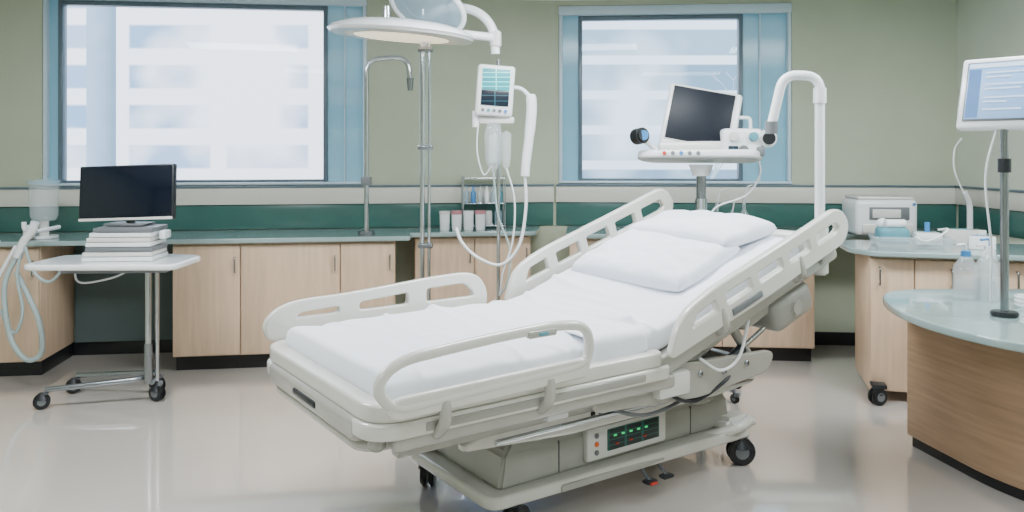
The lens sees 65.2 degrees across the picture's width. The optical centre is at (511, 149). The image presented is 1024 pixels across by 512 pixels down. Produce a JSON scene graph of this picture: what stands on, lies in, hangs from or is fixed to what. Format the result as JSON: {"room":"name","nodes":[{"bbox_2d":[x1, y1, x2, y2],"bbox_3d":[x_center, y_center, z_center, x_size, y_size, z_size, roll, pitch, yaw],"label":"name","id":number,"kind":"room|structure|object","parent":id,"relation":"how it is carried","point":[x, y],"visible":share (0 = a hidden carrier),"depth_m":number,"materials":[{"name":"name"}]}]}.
{"room":"hospital room","nodes":[
{"label":"hospital room","id":0,"kind":"room"},
{"bbox_2d":[0,0,554,340],"bbox_3d":[-2.010,0.160,6.117,4.715,2.680,0.200,0,0,-8],"label":"wall","id":1,"kind":"structure","parent":0,"point":[526,27],"depth_m":6.20,"materials":[{"name":"paint"}]},
{"bbox_2d":[43,0,49,182],"bbox_3d":[-3.418,-0.431,5.923,0.028,1.348,0.190,0,0,-8],"label":"frame","id":2,"kind":"object","parent":1,"relation":"attached to","point":[46,3],"visible":0.44,"depth_m":5.83,"materials":[{"name":"paint"}]},
{"bbox_2d":[50,0,57,182],"bbox_3d":[-3.368,-0.431,5.894,0.064,1.348,0.020,0,0,-8],"label":"panel","id":3,"kind":"object","parent":1,"relation":"attached to","point":[53,3],"visible":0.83,"depth_m":5.88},
{"bbox_2d":[73,340,172,354],"bbox_3d":[-1.998,1.450,6.007,4.690,0.100,0.023,0,0,-8],"label":"baseboard","id":4,"kind":"structure","parent":1,"relation":"attached to","point":[114,347],"depth_m":5.88,"materials":[{"name":"black rubber"}]},
{"bbox_2d":[75,244,172,342],"bbox_3d":[-2.773,1.016,5.877,0.820,0.768,0.028,0,0,-8],"label":"panel","id":5,"kind":"object","parent":1,"relation":"attached to","point":[113,309],"visible":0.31,"depth_m":5.85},
{"bbox_2d":[41,181,360,185],"bbox_3d":[-2.278,0.253,6.066,2.330,0.020,0.210,0,0,-8],"label":"frame","id":6,"kind":"object","parent":1,"relation":"attached to","point":[327,182],"visible":0.48,"depth_m":6.00,"materials":[{"name":"paint"}]},
{"bbox_2d":[63,179,323,182],"bbox_3d":[-2.379,0.234,6.047,1.905,0.018,0.061,0,0,-8],"label":"rail","id":7,"kind":"object","parent":6,"relation":"on","point":[230,180],"visible":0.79,"depth_m":6.08,"materials":[{"name":"grey metal"}]},
{"bbox_2d":[0,202,552,231],"bbox_3d":[-1.998,0.503,6.009,4.690,0.183,0.014,0,0,-8],"label":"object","id":8,"kind":"structure","parent":1,"relation":"attached to","point":[285,216],"depth_m":6.04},
{"bbox_2d":[0,186,553,206],"bbox_3d":[-1.997,0.347,5.999,4.690,0.125,0.036,0,0,-8],"label":"trim","id":9,"kind":"structure","parent":1,"relation":"attached to","point":[332,195],"depth_m":6.03,"materials":[{"name":"paint"}]},
{"bbox_2d":[0,184,553,189],"bbox_3d":[-1.996,0.276,5.994,4.690,0.016,0.047,0,0,-8],"label":"trim","id":10,"kind":"structure","parent":1,"relation":"attached to","point":[449,185],"depth_m":6.04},
{"bbox_2d":[328,6,362,181],"bbox_3d":[-1.284,-0.431,6.174,0.269,1.348,0.020,0,0,-8],"label":"panel","id":11,"kind":"object","parent":1,"relation":"attached to","point":[354,46],"visible":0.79,"depth_m":6.17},
{"bbox_2d":[363,6,366,176],"bbox_3d":[-1.141,-0.431,6.228,0.028,1.348,0.190,0,0,-8],"label":"frame","id":12,"kind":"object","parent":1,"relation":"attached to","point":[364,7],"visible":0.37,"depth_m":6.13,"materials":[{"name":"paint"}]},
{"bbox_2d":[0,345,1023,511],"bbox_3d":[-0.300,1.550,2.385,8.800,0.100,8.470,0,0,0],"label":"floor","id":13,"kind":"structure","parent":0,"point":[218,440],"depth_m":3.87,"materials":[{"name":"tile"}]},
{"bbox_2d":[0,246,73,375],"bbox_3d":[-3.695,1.065,5.459,1.100,0.870,0.595,0,0,-8],"label":"base cabinet","id":14,"kind":"object","parent":13,"relation":"on","point":[54,301],"visible":0.75,"depth_m":5.32,"materials":[{"name":"brown wood"}]},
{"bbox_2d":[24,254,200,409],"bbox_3d":[-2.340,1.074,4.742,0.892,0.852,0.502,0,0,-4],"label":"cart","id":15,"kind":"object","parent":13,"relation":"on","point":[67,264],"visible":0.99,"depth_m":4.72,"materials":[{"name":"white plastic"}]},
{"bbox_2d":[36,392,46,400],"bbox_3d":[-2.723,1.425,4.632,0.068,0.038,0.068,0,0,-4],"label":"hood","id":16,"kind":"object","parent":15,"relation":"attached to","point":[42,396],"depth_m":4.62,"materials":[{"name":"grey metal"}]},
{"bbox_2d":[70,377,76,383],"bbox_3d":[-2.704,1.425,4.934,0.068,0.038,0.068,0,0,-4],"label":"hood","id":17,"kind":"object","parent":15,"relation":"attached to","point":[73,380],"depth_m":4.92,"materials":[{"name":"grey metal"}]},
{"bbox_2d":[81,224,170,261],"bbox_3d":[-2.273,0.549,4.761,0.446,0.193,0.260,0,0,-4],"label":"stack","id":18,"kind":"object","parent":15,"relation":"on","point":[147,242],"visible":0.98,"depth_m":4.64,"materials":[{"name":"white plastic"}]},
{"bbox_2d":[78,164,176,225],"bbox_3d":[-2.297,0.266,4.810,0.601,0.371,0.160,0,0,5],"label":"computer monitor","id":19,"kind":"object","parent":18,"relation":"on","point":[123,194],"visible":1,"depth_m":4.76,"materials":[{"name":"black plastic"}]},
{"bbox_2d":[150,382,162,391],"bbox_3d":[-2.123,1.416,4.785,0.075,0.042,0.075,0,0,-4],"label":"hood","id":20,"kind":"object","parent":15,"relation":"attached to","point":[156,387],"depth_m":4.76,"materials":[{"name":"grey metal"}]},
{"bbox_2d":[173,241,395,369],"bbox_3d":[-1.586,1.065,5.742,1.484,0.870,0.595,0,0,-8],"label":"base cabinet","id":21,"kind":"object","parent":13,"relation":"on","point":[222,301],"visible":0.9,"depth_m":5.46,"materials":[{"name":"brown wood"}]},
{"bbox_2d":[0,228,409,246],"bbox_3d":[-2.511,0.614,5.621,3.562,0.032,0.622,0,0,-8],"label":"countertop","id":22,"kind":"structure","parent":21,"relation":"on","point":[347,234],"depth_m":5.53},
{"bbox_2d":[21,222,60,233],"bbox_3d":[-3.045,0.492,5.194,0.048,0.084,0.415,0,0,-1],"label":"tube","id":23,"kind":"object","parent":22,"relation":"on","point":[23,224],"visible":0.73,"depth_m":5.16,"materials":[{"name":"white plastic"}]},
{"bbox_2d":[13,221,39,257],"bbox_3d":[-3.035,0.561,5.000,0.158,0.236,0.052,0,0,0],"label":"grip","id":24,"kind":"object","parent":23,"relation":"hanging from","point":[32,230],"visible":1,"depth_m":4.98,"materials":[{"name":"white plastic"}]},
{"bbox_2d":[0,252,23,334],"bbox_3d":[-3.119,0.859,4.985,0.178,0.582,0.050,0,0,0],"label":"hose","id":25,"kind":"object","parent":24,"relation":"hanging from","point":[16,331],"visible":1,"depth_m":4.97,"materials":[{"name":"white plastic"}]},
{"bbox_2d":[1,257,44,362],"bbox_3d":[-3.042,0.983,4.985,0.269,0.678,0.064,0,0,0],"label":"hose","id":26,"kind":"object","parent":24,"relation":"hanging from","point":[19,353],"visible":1,"depth_m":4.97,"materials":[{"name":"white plastic"}]},
{"bbox_2d":[0,241,16,277],"bbox_3d":[-3.201,0.764,5.010,0.223,0.397,0.104,0,0,0],"label":"hose","id":27,"kind":"object","parent":26,"relation":"attached to","point":[12,251],"visible":1,"depth_m":4.98,"materials":[{"name":"white plastic"}]},
{"bbox_2d":[24,245,60,283],"bbox_3d":[-2.920,0.688,4.984,0.299,0.284,0.052,0,0,0],"label":"hose","id":28,"kind":"object","parent":24,"relation":"hanging from","point":[35,273],"visible":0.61,"depth_m":4.97,"materials":[{"name":"white plastic"}]},
{"bbox_2d":[23,220,58,239],"bbox_3d":[-3.170,0.392,5.393,0.200,0.410,0.255,0,0,0],"label":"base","id":29,"kind":"object","parent":22,"relation":"on","point":[43,223],"visible":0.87,"depth_m":5.39,"materials":[{"name":"white plastic"}]},
{"bbox_2d":[358,55,413,234],"bbox_3d":[-0.892,-0.037,5.660,0.396,1.269,0.120,0,0,0],"label":"pole","id":30,"kind":"object","parent":22,"relation":"on","point":[366,180],"visible":1,"depth_m":5.64,"materials":[{"name":"silver metal"}]},
{"bbox_2d":[327,0,500,299],"bbox_3d":[-0.660,0.249,4.800,0.876,2.502,0.878,0,0,41],"label":"lamp","id":31,"kind":"object","parent":13,"relation":"on","point":[423,32],"visible":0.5,"depth_m":4.82,"materials":[{"name":"silver metal"}]},
{"bbox_2d":[354,32,448,43],"bbox_3d":[-0.660,-0.684,4.800,0.688,0.066,0.690,0,0,0],"label":"diffuser","id":32,"kind":"object","parent":31,"relation":"attached to","point":[396,37],"depth_m":4.71,"materials":[{"name":"white plastic"}]},
{"bbox_2d":[414,236,529,303],"bbox_3d":[-0.303,1.065,6.046,0.860,0.870,0.335,0,0,-8],"label":"base cabinet","id":33,"kind":"object","parent":13,"relation":"on","point":[448,256],"visible":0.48,"depth_m":5.91,"materials":[{"name":"brown wood"}]},
{"bbox_2d":[409,226,539,236],"bbox_3d":[-0.261,0.614,6.034,1.023,0.032,0.402,0,0,-8],"label":"countertop","id":34,"kind":"structure","parent":33,"relation":"on","point":[529,230],"depth_m":5.87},
{"bbox_2d":[439,210,449,230],"bbox_3d":[-0.500,0.523,5.940,0.082,0.148,0.082,0,0,0],"label":"cup","id":35,"kind":"object","parent":34,"relation":"on","point":[444,215],"visible":1,"depth_m":5.91,"materials":[{"name":"white plastic"}]},
{"bbox_2d":[451,210,461,230],"bbox_3d":[-0.412,0.523,5.951,0.082,0.148,0.082,0,0,0],"label":"cup","id":36,"kind":"object","parent":34,"relation":"on","point":[456,214],"visible":0.89,"depth_m":5.92,"materials":[{"name":"white plastic"}]},
{"bbox_2d":[463,210,473,230],"bbox_3d":[-0.324,0.523,5.962,0.082,0.148,0.082,0,0,0],"label":"cup","id":37,"kind":"object","parent":34,"relation":"on","point":[468,215],"visible":1,"depth_m":5.93,"materials":[{"name":"white plastic"}]},
{"bbox_2d":[475,210,485,229],"bbox_3d":[-0.236,0.523,5.973,0.082,0.148,0.082,0,0,0],"label":"cup","id":38,"kind":"object","parent":34,"relation":"on","point":[479,214],"visible":1,"depth_m":5.94,"materials":[{"name":"white plastic"}]},
{"bbox_2d":[461,175,505,228],"bbox_3d":[-0.219,0.397,6.145,0.330,0.400,0.140,0,0,-8],"label":"rack","id":39,"kind":"object","parent":34,"relation":"on","point":[488,216],"visible":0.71,"depth_m":6.13,"materials":[{"name":"silver metal"}]},
{"bbox_2d":[471,186,475,202],"bbox_3d":[-0.296,0.342,6.130,0.040,0.130,0.040,0,0,-8],"label":"bottle","id":40,"kind":"object","parent":39,"relation":"on","point":[473,194],"depth_m":6.12,"materials":[{"name":"blue plastic"}]},
{"bbox_2d":[484,186,488,202],"bbox_3d":[-0.193,0.342,6.144,0.040,0.130,0.040,0,0,-8],"label":"bottle","id":41,"kind":"object","parent":39,"relation":"on","point":[486,194],"depth_m":6.13,"materials":[{"name":"white plastic"}]},
{"bbox_2d":[485,210,491,224],"bbox_3d":[-0.180,0.521,6.155,0.060,0.108,0.060,0,0,-8],"label":"jar","id":42,"kind":"object","parent":39,"relation":"on","point":[488,216],"depth_m":6.13,"materials":[{"name":"beige plastic"}]},
{"bbox_2d":[500,186,502,202],"bbox_3d":[-0.090,0.342,6.157,0.040,0.130,0.040,0,0,-8],"label":"bottle","id":43,"kind":"object","parent":39,"relation":"on","point":[501,193],"depth_m":6.14,"materials":[{"name":"teal plastic"}]},
{"bbox_2d":[455,60,536,299],"bbox_3d":[-0.072,0.470,4.967,0.456,2.060,0.435,0,0,38],"label":"monitor stand","id":44,"kind":"object","parent":13,"relation":"on","point":[495,87],"visible":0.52,"depth_m":4.88,"materials":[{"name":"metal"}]},
{"bbox_2d":[475,64,514,117],"bbox_3d":[-0.106,-0.362,4.925,0.249,0.328,0.090,0,0,-6],"label":"monitor","id":45,"kind":"object","parent":44,"relation":"on","point":[495,87],"depth_m":4.88,"materials":[{"name":"white plastic"}]},
{"bbox_2d":[263,70,847,511],"bbox_3d":[0.266,0.555,3.584,2.483,1.890,1.208,0,0,-35],"label":"hospital bed","id":46,"kind":"object","parent":13,"relation":"on","point":[600,363],"visible":1,"depth_m":3.32,"materials":[{"name":"plastic"}]},
{"bbox_2d":[508,504,525,511],"bbox_3d":[0.014,1.391,3.096,0.098,0.055,0.098,0,0,-35],"label":"hood","id":47,"kind":"object","parent":46,"relation":"attached to","point":[511,507],"depth_m":3.07,"materials":[{"name":"grey metal"}]},
{"bbox_2d":[543,412,567,421],"bbox_3d":[0.160,0.990,3.009,0.100,0.040,0.050,0,0,-35],"label":"bed frame","id":48,"kind":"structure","parent":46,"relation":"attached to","point":[560,416],"depth_m":2.99,"materials":[{"name":"white plastic"}]},
{"bbox_2d":[571,229,740,291],"bbox_3d":[0.680,0.522,3.901,0.428,0.219,0.770,0,0,-35],"label":"pillow","id":49,"kind":"object","parent":46,"relation":"on","point":[643,260],"depth_m":3.74,"materials":[{"name":"fabric"}]},
{"bbox_2d":[627,210,776,246],"bbox_3d":[0.945,0.391,4.061,0.396,0.156,0.723,0,0,-35],"label":"pillow","id":50,"kind":"object","parent":46,"relation":"on","point":[719,229],"depth_m":3.88,"materials":[{"name":"fabric"}]},
{"bbox_2d":[735,438,749,450],"bbox_3d":[1.093,1.391,3.823,0.098,0.055,0.098,0,0,-35],"label":"hood","id":51,"kind":"object","parent":46,"relation":"attached to","point":[741,444],"depth_m":3.79,"materials":[{"name":"grey metal"}]},
{"bbox_2d":[814,227,828,274],"bbox_3d":[1.500,0.487,3.899,0.080,0.240,0.080,0,0,-35],"label":"bed rail","id":52,"kind":"object","parent":46,"relation":"attached to","point":[825,269],"depth_m":3.86,"materials":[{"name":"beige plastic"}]},
{"bbox_2d":[570,239,814,360],"bbox_3d":[1.291,1.065,5.936,1.720,0.870,0.575,0,0,5],"label":"base cabinet","id":53,"kind":"object","parent":13,"relation":"on","point":[795,342],"visible":0.08,"depth_m":5.64,"materials":[{"name":"brown wood"}]},
{"bbox_2d":[566,226,940,239],"bbox_3d":[1.859,0.614,5.888,2.912,0.032,0.612,0,0,5],"label":"countertop","id":54,"kind":"structure","parent":53,"relation":"on","point":[600,234],"depth_m":5.80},
{"bbox_2d":[842,195,916,235],"bbox_3d":[2.619,0.462,5.713,0.420,0.270,0.335,0,0,5],"label":"printer","id":55,"kind":"object","parent":54,"relation":"on","point":[862,212],"visible":0.85,"depth_m":5.57,"materials":[{"name":"white plastic"}]},
{"bbox_3d":[3.240,0.587,5.660,0.120,0.020,0.120,0,0,0],"label":"foot","id":56,"kind":"object","parent":54,"relation":"on","visible":0},
{"bbox_2d":[962,191,972,228],"bbox_3d":[3.217,0.441,5.651,0.090,0.311,0.040,0,0,-22],"label":"stand","id":57,"kind":"object","parent":56,"relation":"on","point":[969,205],"visible":0.83,"depth_m":5.64,"materials":[{"name":"white plastic"}]},
{"bbox_2d":[953,138,963,192],"bbox_3d":[3.145,0.116,5.639,0.098,0.407,0.034,0,0,-15],"label":"hose","id":58,"kind":"object","parent":57,"relation":"on","point":[960,139],"visible":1,"depth_m":5.63,"materials":[{"name":"white plastic"}]},
{"bbox_2d":[630,83,776,403],"bbox_3d":[1.158,0.541,4.976,0.874,1.919,0.544,0,0,0],"label":"console","id":59,"kind":"object","parent":13,"relation":"on","point":[700,125],"visible":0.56,"depth_m":4.91,"materials":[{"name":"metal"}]},
{"bbox_2d":[637,149,762,162],"bbox_3d":[1.160,0.040,4.961,0.753,0.088,0.310,0,0,14],"label":"tray","id":60,"kind":"object","parent":59,"relation":"on","point":[654,155],"depth_m":4.85,"materials":[{"name":"white plastic"}]},
{"bbox_2d":[839,240,1023,405],"bbox_3d":[2.716,1.049,4.873,1.338,0.902,0.674,0,0,14],"label":"base cabinet","id":61,"kind":"object","parent":13,"relation":"on","point":[880,269],"visible":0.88,"depth_m":4.75,"materials":[{"name":"brown wood"}]},
{"bbox_2d":[875,218,948,245],"bbox_3d":[2.468,0.513,4.960,0.452,0.171,0.292,0,0,14],"label":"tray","id":62,"kind":"object","parent":61,"relation":"on","point":[888,231],"visible":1,"depth_m":4.92,"materials":[{"name":"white plastic"}]},
{"bbox_2d":[941,228,979,243],"bbox_3d":[2.880,0.550,5.120,0.220,0.093,0.120,0,0,17],"label":"tissue box","id":63,"kind":"object","parent":61,"relation":"on","point":[954,235],"visible":0.68,"depth_m":5.08,"materials":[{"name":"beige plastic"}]},
{"bbox_2d":[968,230,995,250],"bbox_3d":[2.830,0.539,4.820,0.140,0.115,0.100,0,0,25],"label":"glove box","id":64,"kind":"object","parent":61,"relation":"on","point":[973,240],"visible":0.85,"depth_m":4.79,"materials":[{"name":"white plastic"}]},
{"bbox_2d":[883,289,1023,500],"bbox_3d":[2.568,1.109,3.340,1.680,0.782,1.596,0,0,0],"label":"reception desk","id":65,"kind":"object","parent":13,"relation":"on","point":[965,363],"visible":0.99,"depth_m":3.64,"materials":[{"name":"brown wood"}]},
{"bbox_2d":[956,243,970,256],"bbox_3d":[2.190,0.583,3.860,0.116,0.268,0.116,0,0,0],"label":"soap dispenser bottle","id":66,"kind":"object","parent":65,"relation":"on","point":[966,253],"visible":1,"depth_m":3.85,"materials":[{"name":"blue plastic"}]},
{"bbox_2d":[976,244,989,256],"bbox_3d":[2.320,0.588,3.920,0.105,0.257,0.105,0,0,0],"label":"soap dispenser bottle","id":67,"kind":"object","parent":65,"relation":"on","point":[983,253],"visible":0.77,"depth_m":3.91,"materials":[{"name":"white plastic"}]},
{"bbox_2d":[980,238,994,252],"bbox_3d":[2.268,0.568,3.800,0.098,0.299,0.094,0,0,0],"label":"soap dispenser bottle","id":68,"kind":"object","parent":65,"relation":"on","point":[987,248],"visible":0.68,"depth_m":3.79,"materials":[{"name":"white plastic"}]},
{"bbox_2d":[956,56,1023,317],"bbox_3d":[2.182,0.155,3.437,0.159,1.125,0.480,0,0,-40],"label":"monitor stand","id":69,"kind":"object","parent":65,"relation":"on","point":[991,98],"visible":1,"depth_m":3.47,"materials":[{"name":"metal"}]},
{"bbox_2d":[1014,294,1023,306],"bbox_3d":[2.360,0.683,3.620,0.154,0.066,0.154,0,0,0],"label":"reel","id":70,"kind":"object","parent":65,"relation":"on","point":[1019,298],"visible":1,"depth_m":3.62,"materials":[{"name":"white plastic"}]},
{"bbox_2d":[539,0,580,0],"bbox_3d":[-0.300,-1.230,2.385,8.800,0.100,8.470,0,0,0],"label":"ceiling","id":71,"kind":"structure","parent":0,"point":[539,0],"depth_m":6.31,"materials":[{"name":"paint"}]},
{"bbox_2d":[555,0,956,331],"bbox_3d":[1.870,0.160,6.308,3.054,2.680,0.200,0,0,5],"label":"wall","id":72,"kind":"structure","parent":0,"point":[887,69],"depth_m":6.14,"materials":[{"name":"paint"}]},
{"bbox_2d":[559,15,562,180],"bbox_3d":[0.393,-0.411,6.422,0.028,1.308,0.190,0,0,5],"label":"frame","id":73,"kind":"object","parent":72,"relation":"attached to","point":[560,16],"visible":1,"depth_m":6.33,"materials":[{"name":"paint"}]},
{"bbox_2d":[563,16,577,180],"bbox_3d":[0.466,-0.411,6.381,0.124,1.308,0.020,0,0,5],"label":"panel","id":74,"kind":"object","parent":72,"relation":"attached to","point":[570,23],"visible":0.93,"depth_m":6.37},
{"bbox_2d":[559,3,791,180],"bbox_3d":[1.274,-0.448,6.351,1.800,1.381,0.190,0,0,5],"label":"frame","id":75,"kind":"object","parent":72,"relation":"in","point":[685,11],"depth_m":6.27,"materials":[{"name":"paint"}]},
{"bbox_2d":[559,180,791,183],"bbox_3d":[1.273,0.253,6.341,1.800,0.020,0.210,0,0,5],"label":"window sill","id":76,"kind":"structure","parent":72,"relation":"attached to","point":[562,181],"depth_m":6.24,"materials":[{"name":"paint"}]},
{"bbox_2d":[582,178,737,180],"bbox_3d":[1.168,0.234,6.345,1.250,0.018,0.060,0,0,5],"label":"rail","id":77,"kind":"object","parent":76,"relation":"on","point":[583,179],"visible":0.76,"depth_m":6.32,"materials":[{"name":"grey metal"}]},
{"bbox_2d":[556,186,955,203],"bbox_3d":[1.860,0.347,6.191,3.034,0.125,0.035,0,0,5],"label":"trim","id":78,"kind":"structure","parent":72,"relation":"attached to","point":[833,195],"depth_m":6.17,"materials":[{"name":"paint"}]},
{"bbox_2d":[556,202,955,227],"bbox_3d":[1.861,0.503,6.201,3.034,0.183,0.017,0,0,5],"label":"trim","id":79,"kind":"structure","parent":72,"relation":"attached to","point":[567,213],"depth_m":6.19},
{"bbox_2d":[556,184,957,187],"bbox_3d":[1.860,0.276,6.186,3.034,0.016,0.045,0,0,5],"label":"trim","id":80,"kind":"structure","parent":72,"relation":"attached to","point":[660,185],"depth_m":6.17,"materials":[{"name":"grey metal"}]},
{"bbox_2d":[743,13,785,180],"bbox_3d":[1.972,-0.411,6.260,0.334,1.308,0.020,0,0,5],"label":"panel","id":81,"kind":"object","parent":72,"relation":"attached to","point":[773,26],"visible":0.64,"depth_m":6.25,"materials":[{"name":"blue glass"}]},
{"bbox_2d":[786,12,790,180],"bbox_3d":[2.155,-0.411,6.280,0.028,1.308,0.190,0,0,5],"label":"frame","id":82,"kind":"object","parent":72,"relation":"attached to","point":[788,15],"visible":0.56,"depth_m":6.19,"materials":[{"name":"paint"}]},
{"bbox_2d":[815,332,854,345],"bbox_3d":[1.861,1.450,6.198,3.034,0.100,0.021,0,0,5],"label":"baseboard","id":83,"kind":"structure","parent":72,"relation":"attached to","point":[821,338],"depth_m":6.14,"materials":[{"name":"black rubber"}]},
{"bbox_2d":[957,0,1023,243],"bbox_3d":[3.717,0.160,2.249,0.200,2.680,7.700,0,0,-3],"label":"wall","id":84,"kind":"structure","parent":0,"point":[986,29],"depth_m":5.73,"materials":[{"name":"paint"}]},
{"bbox_2d":[955,186,1023,192],"bbox_3d":[3.484,0.276,4.063,0.047,0.016,3.950,0,0,-3],"label":"trim","id":85,"kind":"structure","parent":84,"relation":"attached to","point":[967,187],"depth_m":5.64,"materials":[{"name":"grey metal"}]},
{"bbox_2d":[956,188,1023,211],"bbox_3d":[3.488,0.347,4.069,0.037,0.125,3.960,0,0,-3],"label":"trim","id":86,"kind":"structure","parent":84,"relation":"attached to","point":[1016,199],"depth_m":5.64,"materials":[{"name":"white paint"}]},
{"bbox_2d":[958,205,1023,238],"bbox_3d":[3.438,0.503,5.067,0.014,0.183,1.960,0,0,-3],"label":"trim","id":87,"kind":"structure","parent":84,"relation":"attached to","point":[1016,218],"depth_m":5.65,"materials":[{"name":"paint"}]},
{"label":"outside","id":88,"kind":"structure","parent":0,"visible":0},
{"bbox_3d":[0.000,10.600,44.000,120.000,0.200,72.000,0,0,0],"label":"ground","id":89,"kind":"structure","parent":88,"visible":0},
{"bbox_2d":[86,6,115,166],"bbox_3d":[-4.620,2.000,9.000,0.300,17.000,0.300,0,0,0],"label":"window pane","id":90,"kind":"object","parent":89,"relation":"on","point":[100,21],"depth_m":8.87,"materials":[{"name":"white glass"}]},
{"bbox_2d":[58,0,366,182],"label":"window","id":91,"kind":"structure","parent":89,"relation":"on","point":[213,94],"depth_m":18.00,"materials":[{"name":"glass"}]},
{"bbox_2d":[582,20,736,177],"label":"window","id":92,"kind":"structure","parent":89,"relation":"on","point":[629,68],"depth_m":24.00,"materials":[{"name":"glass"}]},
{"bbox_2d":[711,74,736,177],"bbox_3d":[4.800,4.413,15.857,3.104,12.178,4.020,0,0,0],"label":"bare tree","id":93,"kind":"object","parent":89,"relation":"on","point":[715,171],"visible":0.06,"depth_m":15.90,"materials":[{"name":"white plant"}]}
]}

